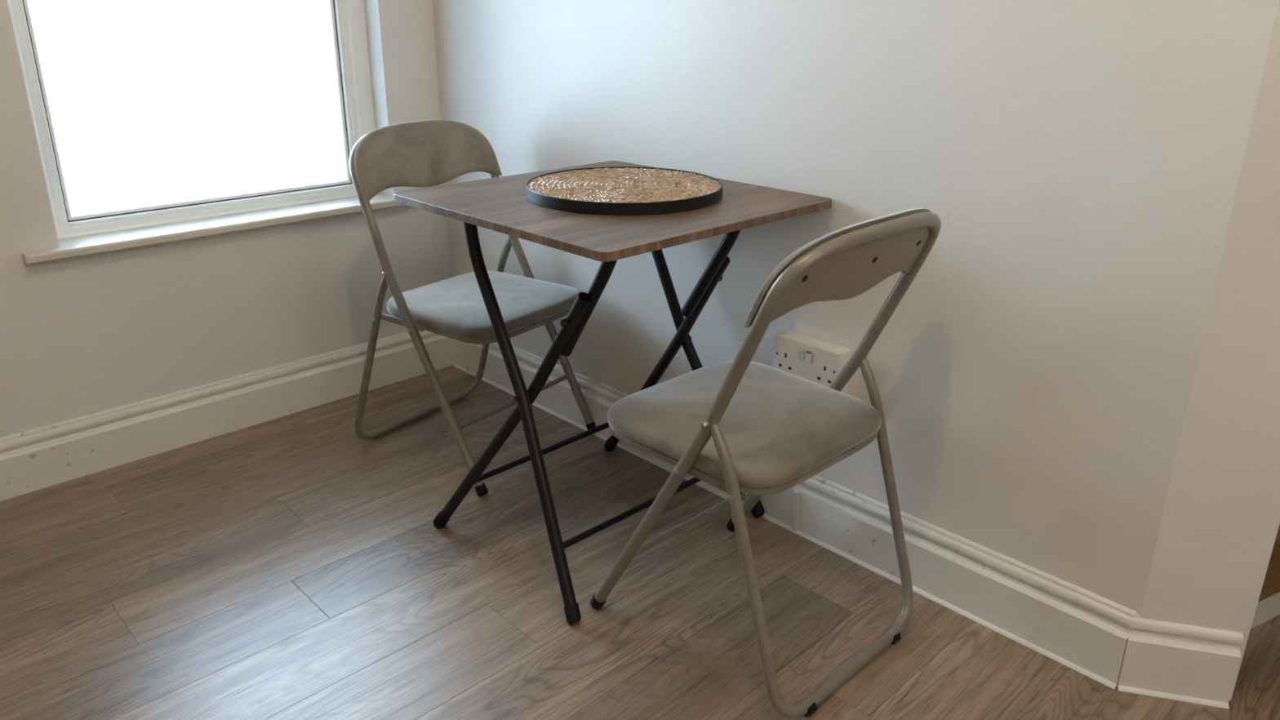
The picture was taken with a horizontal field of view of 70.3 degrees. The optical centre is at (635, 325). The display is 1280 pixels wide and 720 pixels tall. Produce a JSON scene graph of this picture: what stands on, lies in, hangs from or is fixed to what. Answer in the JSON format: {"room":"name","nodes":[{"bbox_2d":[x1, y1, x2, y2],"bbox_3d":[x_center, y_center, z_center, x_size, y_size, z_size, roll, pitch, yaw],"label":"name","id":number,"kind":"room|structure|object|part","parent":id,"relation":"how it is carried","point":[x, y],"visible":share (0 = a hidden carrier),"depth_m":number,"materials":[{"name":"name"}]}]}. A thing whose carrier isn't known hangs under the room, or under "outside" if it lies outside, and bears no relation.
{"room":"dining room","nodes":[
{"label":"dining room","id":0,"kind":"room"},
{"bbox_2d":[0,0,450,437],"bbox_3d":[-1.810,-0.705,1.558,3.440,2.450,0.240,-17,26,-41],"label":"wall","id":1,"kind":"structure","parent":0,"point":[82,335],"depth_m":2.31,"materials":[{"name":"white paint"}]},
{"bbox_2d":[7,0,404,264],"bbox_3d":[-1.040,-0.799,2.208,1.000,1.193,0.180,-17,26,-41],"label":"window","id":2,"kind":"structure","parent":1,"relation":"attached to","point":[79,234],"depth_m":2.34,"materials":[{"name":"white plastic"}]},
{"bbox_3d":[-1.020,-0.271,2.369,1.000,0.020,0.116,-17,26,-41],"label":"sill","id":3,"kind":"part","parent":2,"relation":"part of","materials":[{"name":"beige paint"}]},
{"bbox_2d":[0,329,453,501],"bbox_3d":[-1.769,0.428,1.813,3.320,0.144,0.020,-17,26,-41],"label":"baseboard","id":4,"kind":"structure","parent":1,"relation":"attached to","point":[48,455],"depth_m":2.37,"materials":[{"name":"white paint"}]},
{"bbox_2d":[388,309,570,344],"bbox_3d":[-0.373,-0.042,2.254,0.377,0.015,0.383,14,23,33],"label":"frame","id":5,"kind":"object","parent":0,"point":[394,317],"depth_m":2.09,"materials":[{"name":"grey paint"}]},
{"bbox_2d":[0,364,1279,719],"bbox_3d":[0.229,0.820,1.033,5.200,0.060,4.400,-17,26,-41],"label":"floor","id":6,"kind":"structure","parent":0,"point":[296,566],"depth_m":1.75,"materials":[{"name":"brown wood"}]},
{"bbox_2d":[349,120,595,497],"bbox_3d":[-0.412,-0.082,2.270,0.482,0.815,0.457,14,23,33],"label":"folding chair","id":7,"kind":"object","parent":6,"relation":"on","point":[426,153],"visible":0.94,"depth_m":2.19,"materials":[{"name":"grey paint"}]},
{"bbox_3d":[-0.516,-0.419,2.232,0.086,0.154,0.440,14,23,33],"label":"backrest","id":8,"kind":"part","parent":7,"relation":"part of","materials":[{"name":"grey fabric"}]},
{"bbox_3d":[-0.526,0.034,2.397,0.195,0.504,0.457,14,23,33],"label":"folding leg frame","id":9,"kind":"part","parent":7,"relation":"part of","materials":[{"name":"grey paint"}]},
{"bbox_3d":[-0.373,-0.066,2.245,0.384,0.035,0.390,14,23,33],"label":"seat","id":10,"kind":"part","parent":7,"relation":"part of","materials":[{"name":"grey fabric"}]},
{"bbox_2d":[393,160,831,624],"bbox_3d":[-0.050,0.100,1.879,0.596,0.742,0.626,-17,26,-41],"label":"folding table","id":11,"kind":"object","parent":6,"relation":"on","point":[502,205],"visible":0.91,"depth_m":1.70,"materials":[{"name":"brown wood"}]},
{"bbox_3d":[-0.258,0.193,1.801,0.436,0.616,0.038,13,23,32],"label":"leg","id":12,"kind":"part","parent":11,"relation":"part of","materials":[{"name":"black metal"}]},
{"bbox_3d":[-0.207,0.167,1.708,0.045,0.724,0.367,-14,24,-34],"label":"leg","id":13,"kind":"part","parent":11,"relation":"part of","materials":[{"name":"black metal"}]},
{"bbox_2d":[525,166,723,215],"bbox_3d":[-0.022,-0.267,1.767,0.381,0.022,0.381,-17,26,-41],"label":"round tray","id":14,"kind":"object","parent":11,"relation":"on","point":[607,190],"visible":1,"depth_m":1.70,"materials":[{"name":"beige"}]},
{"bbox_3d":[0.052,0.092,2.091,0.031,0.616,0.446,-13,23,-33],"label":"leg","id":15,"kind":"part","parent":11,"relation":"part of","materials":[{"name":"black metal"}]},
{"bbox_3d":[0.140,0.058,2.023,0.367,0.724,0.045,15,24,36],"label":"leg","id":16,"kind":"part","parent":11,"relation":"part of","materials":[{"name":"black metal"}]},
{"bbox_2d":[590,208,941,718],"bbox_3d":[0.223,0.170,1.583,0.442,0.801,0.465,-17,26,-41],"label":"folding chair","id":17,"kind":"object","parent":6,"relation":"on","point":[741,427],"visible":1,"depth_m":1.49,"materials":[{"name":"grey paint"}]},
{"bbox_3d":[0.195,0.155,1.609,0.396,0.035,0.384,-17,26,-41],"label":"seat","id":18,"kind":"part","parent":17,"relation":"part of","materials":[{"name":"grey fabric"}]},
{"bbox_3d":[0.318,0.346,1.538,0.422,0.492,0.178,-17,26,-41],"label":"folding leg frame","id":19,"kind":"part","parent":17,"relation":"part of","materials":[{"name":"grey paint"}]},
{"bbox_3d":[0.335,-0.102,1.365,0.416,0.142,0.090,-17,26,-41],"label":"backrest","id":20,"kind":"part","parent":17,"relation":"part of","materials":[{"name":"grey metal"}]},
{"bbox_3d":[0.339,-0.089,1.364,0.381,0.112,0.079,-17,26,-41],"label":"panel","id":21,"kind":"part","parent":17,"relation":"part of","materials":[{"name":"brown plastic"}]},
{"bbox_2d":[1250,524,1279,628],"bbox_3d":[1.446,0.022,1.872,0.950,0.900,0.433,-9,22,-26],"label":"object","id":22,"kind":"object","parent":6,"relation":"on","point":[1268,608],"visible":0.02,"depth_m":1.66,"materials":[{"name":"brown wood"}]},
{"bbox_3d":[1.314,0.081,1.613,0.466,0.828,0.020,-9,22,-26],"label":"door","id":23,"kind":"part","parent":22,"relation":"part of","materials":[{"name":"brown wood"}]},
{"bbox_2d":[608,425,878,495],"bbox_3d":[0.195,0.179,1.617,0.390,0.015,0.377,-17,26,-41],"label":"frame","id":24,"kind":"object","parent":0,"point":[713,477],"depth_m":1.45,"materials":[{"name":"grey paint"}]},
{"bbox_2d":[432,0,1279,701],"bbox_3d":[0.228,-0.790,1.830,0.133,2.450,2.175,-17,26,-41],"label":"wall","id":25,"kind":"structure","parent":0,"point":[1078,162],"depth_m":1.55,"materials":[{"name":"white paint"}]},
{"bbox_2d":[452,338,1135,688],"bbox_3d":[0.115,0.298,2.209,0.026,0.144,2.031,-17,26,-41],"label":"baseboard","id":26,"kind":"structure","parent":25,"relation":"attached to","point":[1084,631],"depth_m":1.75,"materials":[{"name":"white paint"}]},
{"bbox_2d":[791,490,799,532],"bbox_3d":[0.355,0.283,1.940,0.026,0.352,0.015,-17,26,-41],"label":"cable trunking","id":27,"kind":"object","parent":25,"relation":"attached to","point":[796,495],"visible":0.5,"depth_m":1.97,"materials":[{"name":"white paint"}]},
{"bbox_2d":[773,329,851,393],"bbox_3d":[0.356,0.076,1.851,0.048,0.096,0.162,-17,26,-41],"label":"wall socket","id":28,"kind":"object","parent":25,"relation":"attached to","point":[813,359],"visible":0.82,"depth_m":1.83,"materials":[{"name":"white plastic"}]},
{"bbox_2d":[798,349,804,359],"bbox_3d":[0.335,0.058,1.836,0.006,0.019,0.011,-17,26,-41],"label":"rocker switch","id":29,"kind":"object","parent":28,"relation":"attached to","point":[801,352],"depth_m":1.84,"materials":[{"name":"white plastic"}]},
{"bbox_2d":[804,352,811,362],"bbox_3d":[0.347,0.062,1.824,0.006,0.019,0.011,-17,26,-41],"label":"rocker switch","id":30,"kind":"object","parent":28,"relation":"attached to","point":[807,355],"depth_m":1.82,"materials":[{"name":"white plastic"}]},
{"bbox_2d":[1116,609,1243,708],"bbox_3d":[0.898,0.551,1.501,0.166,0.144,0.026,5,20,13],"label":"baseboard","id":31,"kind":"structure","parent":25,"relation":"attached to","point":[1198,664],"depth_m":1.50,"materials":[{"name":"white paint"}]}
]}

